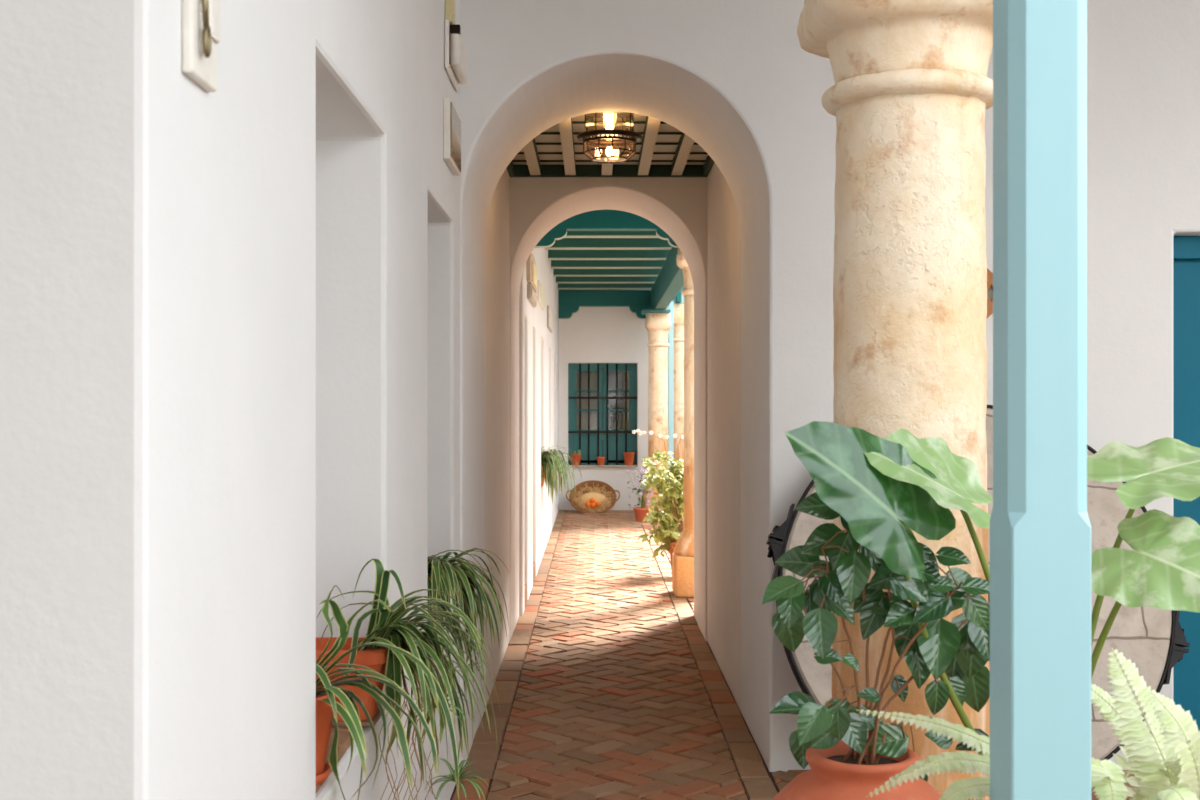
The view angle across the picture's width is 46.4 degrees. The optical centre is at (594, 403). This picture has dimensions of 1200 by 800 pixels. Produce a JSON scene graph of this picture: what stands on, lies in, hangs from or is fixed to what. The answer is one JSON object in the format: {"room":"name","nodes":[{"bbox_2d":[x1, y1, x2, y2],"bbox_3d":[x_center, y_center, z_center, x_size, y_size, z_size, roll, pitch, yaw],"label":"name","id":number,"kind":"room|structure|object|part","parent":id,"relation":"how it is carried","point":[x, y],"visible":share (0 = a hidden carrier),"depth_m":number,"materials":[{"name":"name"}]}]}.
{"room":"courtyard arcade walkway","nodes":[
{"label":"courtyard arcade walkway","id":0,"kind":"room"},
{"bbox_2d":[0,0,558,799],"bbox_3d":[-1.565,-0.225,11.125,2.070,3.650,18.690,0,0,0],"label":"wall","id":1,"kind":"structure","parent":0,"point":[230,315],"depth_m":2.19,"materials":[{"name":"white paint"}]},
{"bbox_2d":[182,0,219,91],"bbox_3d":[-0.552,-0.502,1.900,0.038,0.143,0.178,0,0,0],"label":"coat hook","id":2,"kind":"object","parent":1,"relation":"attached to","point":[200,18],"visible":1,"depth_m":1.90,"materials":[{"name":"white plastic"}]},
{"bbox_2d":[316,726,363,792],"bbox_3d":[-0.795,0.822,4.267,0.402,0.015,2.753,0,0,0],"label":"sill","id":3,"kind":"structure","parent":1,"relation":"attached to","point":[344,743],"depth_m":3.38,"materials":[{"name":"paint"}]},
{"bbox_2d":[316,585,439,799],"bbox_3d":[-0.591,0.650,2.946,0.508,0.508,0.376,0,0,22],"label":"spider plant","id":4,"kind":"object","parent":3,"relation":"on","point":[328,694],"visible":0.44,"depth_m":2.99,"materials":[{"name":"green plant"}]},
{"bbox_3d":[-0.684,0.715,3.046,0.262,0.185,0.262,0,0,0],"label":"pot","id":5,"kind":"part","parent":4,"relation":"part of","materials":[{"name":"orange ceramic"}]},
{"bbox_2d":[316,559,499,799],"bbox_3d":[-0.572,0.724,3.598,0.656,0.660,0.524,0,0,0],"label":"spider plant","id":6,"kind":"object","parent":3,"relation":"on","point":[386,626],"visible":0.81,"depth_m":3.54,"materials":[{"name":"green plant"}]},
{"bbox_3d":[-0.714,0.714,3.630,0.372,0.182,0.220,0,0,0],"label":"planter","id":7,"kind":"part","parent":6,"relation":"part of","materials":[{"name":"orange ceramic"}]},
{"bbox_2d":[428,548,508,677],"bbox_3d":[-0.546,0.745,5.026,0.477,0.461,0.582,0,0,0],"label":"spider plant","id":8,"kind":"object","parent":3,"relation":"on","point":[445,576],"visible":0.59,"depth_m":4.90,"materials":[{"name":"green plant"}]},
{"bbox_2d":[445,0,454,24],"bbox_3d":[-0.554,-1.606,5.380,0.033,0.308,0.120,0,0,0],"label":"cable trunking","id":9,"kind":"object","parent":1,"relation":"attached to","point":[449,4],"visible":0.76,"depth_m":5.32,"materials":[{"name":"white plastic"}]},
{"bbox_2d":[443,98,460,174],"bbox_3d":[-0.555,-1.037,5.465,0.031,0.227,0.390,0,0,0],"label":"framed picture","id":10,"kind":"object","parent":1,"relation":"attached to","point":[451,120],"visible":1,"depth_m":5.30,"materials":[{"name":"beige wood"}]},
{"bbox_3d":[-0.543,-1.037,5.465,0.006,0.207,0.370,0,0,0],"label":"plate","id":11,"kind":"part","parent":10,"relation":"part of","materials":[{"name":"metal"}]},
{"bbox_2d":[444,19,466,91],"bbox_3d":[-0.542,-1.365,5.510,0.057,0.185,0.420,0,0,0],"label":"emergency light","id":12,"kind":"object","parent":1,"relation":"attached to","point":[455,55],"visible":1,"depth_m":5.34,"materials":[{"name":"white plastic"}]},
{"bbox_3d":[-0.562,-1.365,5.510,0.017,0.185,0.420,0,0,0],"label":"plate","id":13,"kind":"part","parent":12,"relation":"part of","materials":[{"name":"white plastic"}]},
{"bbox_2d":[451,34,466,84],"bbox_3d":[-0.535,-1.360,5.515,0.037,0.135,0.350,0,0,0],"label":"diffuser","id":14,"kind":"object","parent":12,"relation":"attached to","point":[458,52],"depth_m":5.42,"materials":[{"name":"white plastic"}]},
{"bbox_2d":[526,253,536,292],"bbox_3d":[-0.507,-1.080,11.400,0.044,0.260,1.200,0,0,0],"label":"wall sconce","id":15,"kind":"object","parent":1,"relation":"attached to","point":[531,270],"visible":0.93,"depth_m":11.10,"materials":[{"name":"beige ceramic"}]},
{"bbox_3d":[-0.492,-1.050,11.400,0.014,0.160,0.600,0,0,0],"label":"lamp shade","id":16,"kind":"part","parent":15,"relation":"part of","materials":[{"name":"beige glass"}]},
{"bbox_2d":[527,284,536,306],"bbox_3d":[-0.509,-0.879,11.400,0.039,0.114,1.000,0,0,0],"label":"meter box","id":17,"kind":"object","parent":1,"relation":"attached to","point":[531,295],"visible":1,"depth_m":11.02,"materials":[{"name":"grey plastic"}]},
{"bbox_2d":[538,280,545,309],"bbox_3d":[-0.514,-1.045,13.550,0.029,0.194,1.300,0,0,0],"label":"wall plaque","id":18,"kind":"object","parent":1,"relation":"attached to","point":[541,293],"visible":1,"depth_m":13.23,"materials":[{"name":"beige ceramic"}]},
{"bbox_2d":[547,305,552,332],"bbox_3d":[-0.514,-0.966,16.000,0.029,0.240,1.200,0,0,0],"label":"plaque","id":19,"kind":"object","parent":1,"relation":"attached to","point":[549,313],"visible":1,"depth_m":15.69,"materials":[{"name":"beige ceramic"}]},
{"bbox_2d":[541,445,581,503],"bbox_3d":[-0.460,0.714,14.075,0.600,0.588,0.647,0,0,27],"label":"spider plant","id":20,"kind":"object","parent":1,"relation":"on","point":[551,463],"visible":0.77,"depth_m":13.92,"materials":[{"name":"green plant"}]},
{"bbox_2d":[535,210,677,247],"bbox_3d":[0.135,-1.466,11.425,1.330,0.368,0.150,0,0,0],"label":"ceiling beam","id":21,"kind":"structure","parent":1,"relation":"attached to","point":[596,220],"depth_m":11.35,"materials":[{"name":"teal paint"}]},
{"bbox_2d":[581,372,624,462],"bbox_3d":[0.113,0.161,21.420,1.216,1.721,1.100,0,0,0],"label":"wall","id":22,"kind":"structure","parent":0,"point":[611,375],"depth_m":21.87,"materials":[{"name":"white paint"}]},
{"bbox_2d":[510,177,706,640],"bbox_3d":[1.300,-5.440,9.735,7.800,14.020,1.070,0,0,0],"label":"wall","id":23,"kind":"structure","parent":0,"point":[676,205],"depth_m":9.33,"materials":[{"name":"beige paint"}]},
{"bbox_2d":[506,111,714,176],"bbox_3d":[0.089,-1.670,8.160,1.298,0.360,2.080,0,0,0],"label":"ceiling","id":24,"kind":"structure","parent":0,"point":[663,150],"depth_m":8.68,"materials":[{"name":"white paint"}]},
{"bbox_2d":[577,113,641,162],"bbox_3d":[0.076,-1.413,7.300,0.344,0.302,0.344,0,0,0],"label":"lantern","id":25,"kind":"object","parent":24,"relation":"attached to","point":[609,136],"visible":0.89,"depth_m":7.29,"materials":[{"name":"brown metal"}]},
{"bbox_3d":[0.076,-1.310,7.300,0.267,0.096,0.267,0,0,0],"label":"lamp shade","id":26,"kind":"part","parent":25,"relation":"part of","materials":[{"name":"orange glass"}]},
{"bbox_3d":[0.076,-1.315,7.300,0.040,0.052,0.040,0,0,0],"label":"bulb","id":27,"kind":"part","parent":25,"relation":"part of","materials":[{"name":"white glass"}]},
{"bbox_3d":[0.076,-1.458,7.300,0.044,0.075,0.044,0,0,0],"label":"bulb","id":28,"kind":"part","parent":25,"relation":"part of","materials":[{"name":"white glass"}]},
{"bbox_3d":[0.076,-1.457,7.300,0.254,0.119,0.254,0,0,0],"label":"glass","id":29,"kind":"part","parent":25,"relation":"part of","materials":[{"name":"orange"}]},
{"bbox_3d":[0.076,-1.538,7.300,0.256,0.052,0.256,0,0,0],"label":"ceiling plate","id":30,"kind":"part","parent":25,"relation":"part of","materials":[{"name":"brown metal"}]},
{"bbox_2d":[559,289,667,509],"bbox_3d":[1.950,-0.340,20.670,6.500,3.820,0.400,0,0,0],"label":"wall","id":31,"kind":"structure","parent":0,"point":[592,334],"depth_m":20.47,"materials":[{"name":"white paint"}]},
{"bbox_2d":[568,363,636,464],"bbox_3d":[0.113,0.161,20.700,1.016,1.521,0.120,0,0,0],"label":"window","id":32,"kind":"structure","parent":31,"relation":"in","point":[573,368],"depth_m":20.66,"materials":[{"name":"teal paint"}]},
{"bbox_2d":[576,368,628,438],"bbox_3d":[0.110,-0.039,20.745,0.910,1.121,0.030,0,0,0],"label":"curtain","id":33,"kind":"object","parent":32,"relation":"hanging from","point":[584,375],"depth_m":20.75,"materials":[{"name":"white fabric"}]},
{"bbox_2d":[568,363,636,464],"bbox_3d":[0.113,0.161,20.598,1.036,1.541,0.025,0,0,0],"label":"window grille","id":34,"kind":"object","parent":31,"relation":"in","point":[579,397],"visible":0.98,"depth_m":20.59,"materials":[{"name":"black metal"}]},
{"bbox_2d":[569,465,636,466],"bbox_3d":[0.113,0.910,20.518,1.010,0.021,0.233,0,0,0],"label":"sill","id":35,"kind":"structure","parent":31,"relation":"attached to","point":[569,465],"depth_m":20.40,"materials":[{"name":"white paint"}]},
{"bbox_2d":[571,449,580,465],"bbox_3d":[-0.278,0.779,20.492,0.156,0.240,0.156,0,0,0],"label":"flower pot","id":36,"kind":"object","parent":35,"relation":"on","point":[576,457],"visible":0.99,"depth_m":20.44,"materials":[{"name":"orange ceramic"}]},
{"bbox_2d":[597,457,604,465],"bbox_3d":[0.088,0.836,20.492,0.129,0.125,0.129,0,0,0],"label":"flower pot","id":37,"kind":"object","parent":35,"relation":"on","point":[600,460],"visible":1,"depth_m":20.45,"materials":[{"name":"orange ceramic"}]},
{"bbox_2d":[623,452,634,465],"bbox_3d":[0.497,0.804,20.492,0.171,0.190,0.171,0,0,0],"label":"flower pot","id":38,"kind":"object","parent":35,"relation":"on","point":[628,456],"visible":1,"depth_m":20.44,"materials":[{"name":"orange ceramic"}]},
{"bbox_2d":[558,290,649,318],"bbox_3d":[0.135,-1.445,20.355,1.330,0.410,0.210,0,0,0],"label":"ceiling beam","id":39,"kind":"structure","parent":31,"relation":"attached to","point":[569,301],"depth_m":20.25,"materials":[{"name":"teal paint"}]},
{"bbox_2d":[707,163,739,708],"bbox_3d":[0.919,-0.140,8.160,0.362,3.420,2.080,0,0,0],"label":"wall","id":40,"kind":"structure","parent":0,"point":[723,226],"depth_m":8.10,"materials":[{"name":"beige paint"}]},
{"bbox_2d":[450,510,1191,799],"bbox_3d":[2.000,1.646,8.000,20.000,0.207,36.000,0,0,0],"label":"floor","id":41,"kind":"structure","parent":0,"point":[609,685],"depth_m":7.45,"materials":[{"name":"ceramic"}]},
{"bbox_2d":[525,562,535,604],"bbox_3d":[-0.743,1.495,11.575,0.415,0.150,2.050,0,0,0],"label":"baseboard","id":42,"kind":"structure","parent":41,"relation":"on","point":[534,563],"depth_m":12.18,"materials":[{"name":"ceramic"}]},
{"bbox_2d":[566,480,619,513],"bbox_3d":[-0.027,1.344,20.055,0.779,0.487,0.423,0,0,4],"label":"wicker basket","id":43,"kind":"object","parent":41,"relation":"on","point":[590,483],"visible":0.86,"depth_m":20.13,"materials":[{"name":"brown wicker"}]},
{"bbox_2d":[573,483,616,512],"bbox_3d":[-0.008,1.366,20.021,0.673,0.462,0.426,0,0,0],"label":"bedding","id":44,"kind":"object","parent":43,"relation":"in","point":[582,499],"visible":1,"depth_m":20.04,"materials":[{"name":"beige fabric"}]},
{"bbox_2d":[626,468,653,521],"bbox_3d":[0.603,1.194,18.504,0.389,0.712,0.352,0,0,0],"label":"flowering plant","id":45,"kind":"object","parent":41,"relation":"on","point":[640,512],"visible":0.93,"depth_m":18.48,"materials":[{"name":"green plant"}]},
{"bbox_3d":[0.620,1.460,18.500,0.229,0.180,0.229,0,0,0],"label":"pot","id":46,"kind":"part","parent":45,"relation":"part of","materials":[{"name":"ceramic"}]},
{"bbox_2d":[643,313,670,512],"bbox_3d":[0.860,0.162,19.100,0.412,2.787,0.408,0,0,0],"label":"stone column","id":47,"kind":"structure","parent":41,"relation":"on","point":[658,325],"depth_m":18.98,"materials":[{"name":"stone"}]},
{"bbox_2d":[641,309,670,313],"bbox_3d":[0.830,-1.256,19.100,0.380,0.043,0.400,0,0,0],"label":"board","id":48,"kind":"object","parent":47,"relation":"on","point":[644,311],"visible":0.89,"depth_m":18.90,"materials":[{"name":"teal paint"}]},
{"bbox_2d":[632,429,683,570],"bbox_3d":[0.668,0.885,12.691,0.584,1.329,0.726,0,0,12],"label":"bush","id":49,"kind":"object","parent":41,"relation":"on","point":[669,482],"visible":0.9,"depth_m":12.52,"materials":[{"name":"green plant"}]},
{"bbox_2d":[668,301,672,466],"bbox_3d":[1.050,0.065,19.385,0.070,2.970,0.070,0,0,0],"label":"slim post","id":50,"kind":"object","parent":41,"relation":"on","point":[670,306],"visible":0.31,"depth_m":19.35,"materials":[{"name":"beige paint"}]},
{"bbox_2d":[670,542,676,570],"bbox_3d":[0.775,1.390,12.550,0.239,0.320,0.239,0,0,0],"label":"pot","id":51,"kind":"object","parent":41,"relation":"on","point":[672,544],"depth_m":12.50,"materials":[{"name":"ceramic"}]},
{"bbox_2d":[673,303,683,459],"bbox_3d":[1.188,0.072,19.748,0.367,2.966,0.367,0,0,0],"label":"stone column","id":52,"kind":"structure","parent":41,"relation":"on","point":[678,308],"depth_m":19.63,"materials":[{"name":"stone"}]},
{"bbox_2d":[672,285,683,302],"bbox_3d":[2.185,-1.605,19.655,2.430,0.370,0.410,0,0,0],"label":"beam","id":53,"kind":"structure","parent":52,"relation":"on","point":[679,298],"depth_m":19.60,"materials":[{"name":"teal paint"}]},
{"bbox_2d":[672,247,693,597],"bbox_3d":[0.862,0.139,11.400,0.454,2.823,0.453,0,0,0],"label":"stone column","id":54,"kind":"structure","parent":41,"relation":"on","point":[683,554],"depth_m":11.30,"materials":[{"name":"stone"}]},
{"bbox_2d":[650,247,683,308],"bbox_3d":[0.880,-1.460,15.370,0.160,0.360,10.200,0,0,0],"label":"beam","id":55,"kind":"structure","parent":54,"relation":"on","point":[669,281],"depth_m":15.93,"materials":[{"name":"teal paint"}]},
{"bbox_2d":[558,283,653,288],"bbox_3d":[0.215,-1.714,19.950,1.490,0.152,0.128,0,0,0],"label":"joist","id":56,"kind":"object","parent":55,"relation":"on","point":[560,285],"visible":0.39,"depth_m":19.89,"materials":[{"name":"teal wood"}]},
{"bbox_2d":[556,277,656,282],"bbox_3d":[0.215,-1.714,18.960,1.490,0.152,0.128,0,0,0],"label":"joist","id":57,"kind":"object","parent":55,"relation":"on","point":[558,279],"visible":0.36,"depth_m":18.90,"materials":[{"name":"teal wood"}]},
{"bbox_2d":[553,269,660,276],"bbox_3d":[0.215,-1.714,17.930,1.490,0.152,0.128,0,0,0],"label":"joist","id":58,"kind":"object","parent":55,"relation":"on","point":[556,272],"visible":0.54,"depth_m":17.87,"materials":[{"name":"teal wood"}]},
{"bbox_2d":[551,260,664,268],"bbox_3d":[0.215,-1.714,16.900,1.490,0.152,0.128,0,0,0],"label":"joist","id":59,"kind":"object","parent":55,"relation":"on","point":[555,264],"visible":0.54,"depth_m":16.84,"materials":[{"name":"teal wood"}]},
{"bbox_2d":[545,238,671,249],"bbox_3d":[0.215,-1.714,14.800,1.490,0.152,0.128,0,0,0],"label":"joist","id":60,"kind":"object","parent":55,"relation":"on","point":[565,243],"visible":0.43,"depth_m":14.74,"materials":[{"name":"teal wood"}]},
{"bbox_2d":[548,250,669,259],"bbox_3d":[0.215,-1.714,15.870,1.490,0.152,0.128,0,0,0],"label":"joist","id":61,"kind":"object","parent":55,"relation":"on","point":[552,254],"visible":0.54,"depth_m":15.81,"materials":[{"name":"teal wood"}]},
{"bbox_2d":[564,231,658,237],"bbox_3d":[0.215,-1.714,13.750,1.490,0.152,0.128,0,0,0],"label":"joist","id":62,"kind":"object","parent":55,"relation":"on","point":[570,234],"visible":0.18,"depth_m":13.69,"materials":[{"name":"teal wood"}]},
{"bbox_2d":[772,740,940,799],"bbox_3d":[0.610,1.173,3.200,0.506,0.757,0.503,0,0,0],"label":"flower pot","id":63,"kind":"object","parent":41,"relation":"on","point":[837,772],"depth_m":3.13,"materials":[{"name":"ceramic"}]},
{"bbox_2d":[761,492,989,799],"bbox_3d":[0.636,0.856,3.194,0.560,1.392,0.504,0,0,13],"label":"potted plant","id":64,"kind":"object","parent":41,"relation":"on","point":[831,738],"visible":0.82,"depth_m":3.15,"materials":[{"name":"plant"}]},
{"bbox_2d":[797,0,992,799],"bbox_3d":[0.861,-0.103,3.833,0.596,3.318,0.592,0,0,0],"label":"stone column","id":65,"kind":"structure","parent":41,"relation":"on","point":[911,93],"depth_m":3.65,"materials":[{"name":"stone"}]},
{"bbox_2d":[766,405,1189,760],"bbox_3d":[1.539,0.780,5.675,1.673,1.568,0.464,0,0,0],"label":"millstone","id":66,"kind":"object","parent":41,"relation":"on","point":[1154,639],"visible":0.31,"depth_m":5.60,"materials":[{"name":"beige stone"}]},
{"bbox_2d":[785,421,1199,763],"bbox_3d":[0.995,0.794,3.186,1.125,1.513,0.545,0,0,7],"label":"plant","id":67,"kind":"object","parent":41,"relation":"on","point":[884,489],"visible":0.93,"depth_m":3.06,"materials":[{"name":"green plant"}]},
{"bbox_2d":[856,648,1199,799],"bbox_3d":[0.864,1.003,2.703,0.667,1.094,0.716,0,0,17],"label":"potted fern","id":68,"kind":"object","parent":41,"relation":"on","point":[1177,778],"visible":0.71,"depth_m":2.55,"materials":[{"name":"plant"}]},
{"bbox_2d":[990,0,1090,799],"bbox_3d":[0.744,-0.105,2.346,0.130,3.310,0.132,0,0,0],"label":"wooden post","id":69,"kind":"object","parent":41,"relation":"on","point":[1040,526],"visible":1,"depth_m":2.28,"materials":[{"name":"teal paint"}]},
{"bbox_2d":[460,0,1199,771],"bbox_3d":[1.300,-5.440,6.525,7.800,14.020,1.190,0,0,0],"label":"wall","id":70,"kind":"structure","parent":0,"point":[736,77],"depth_m":5.93,"materials":[{"name":"white paint"}]},
{"bbox_2d":[987,268,992,317],"bbox_3d":[1.550,-0.466,5.900,0.410,0.410,0.070,0,0,0],"label":"carved plaque","id":71,"kind":"object","parent":70,"relation":"attached to","point":[989,273],"visible":0.15,"depth_m":5.89,"materials":[{"name":"brown stone"}]},
{"bbox_2d":[1173,236,1199,748],"bbox_3d":[2.938,0.421,6.101,0.964,2.298,0.138,0,0,0],"label":"door","id":72,"kind":"structure","parent":70,"relation":"in","point":[1186,249],"depth_m":6.09,"materials":[{"name":"blue paint"}]},
{"bbox_3d":[2.938,0.421,6.110,0.964,2.298,0.120,0,0,0],"label":"frame","id":73,"kind":"part","parent":72,"relation":"part of","materials":[{"name":"blue paint"}]}
]}

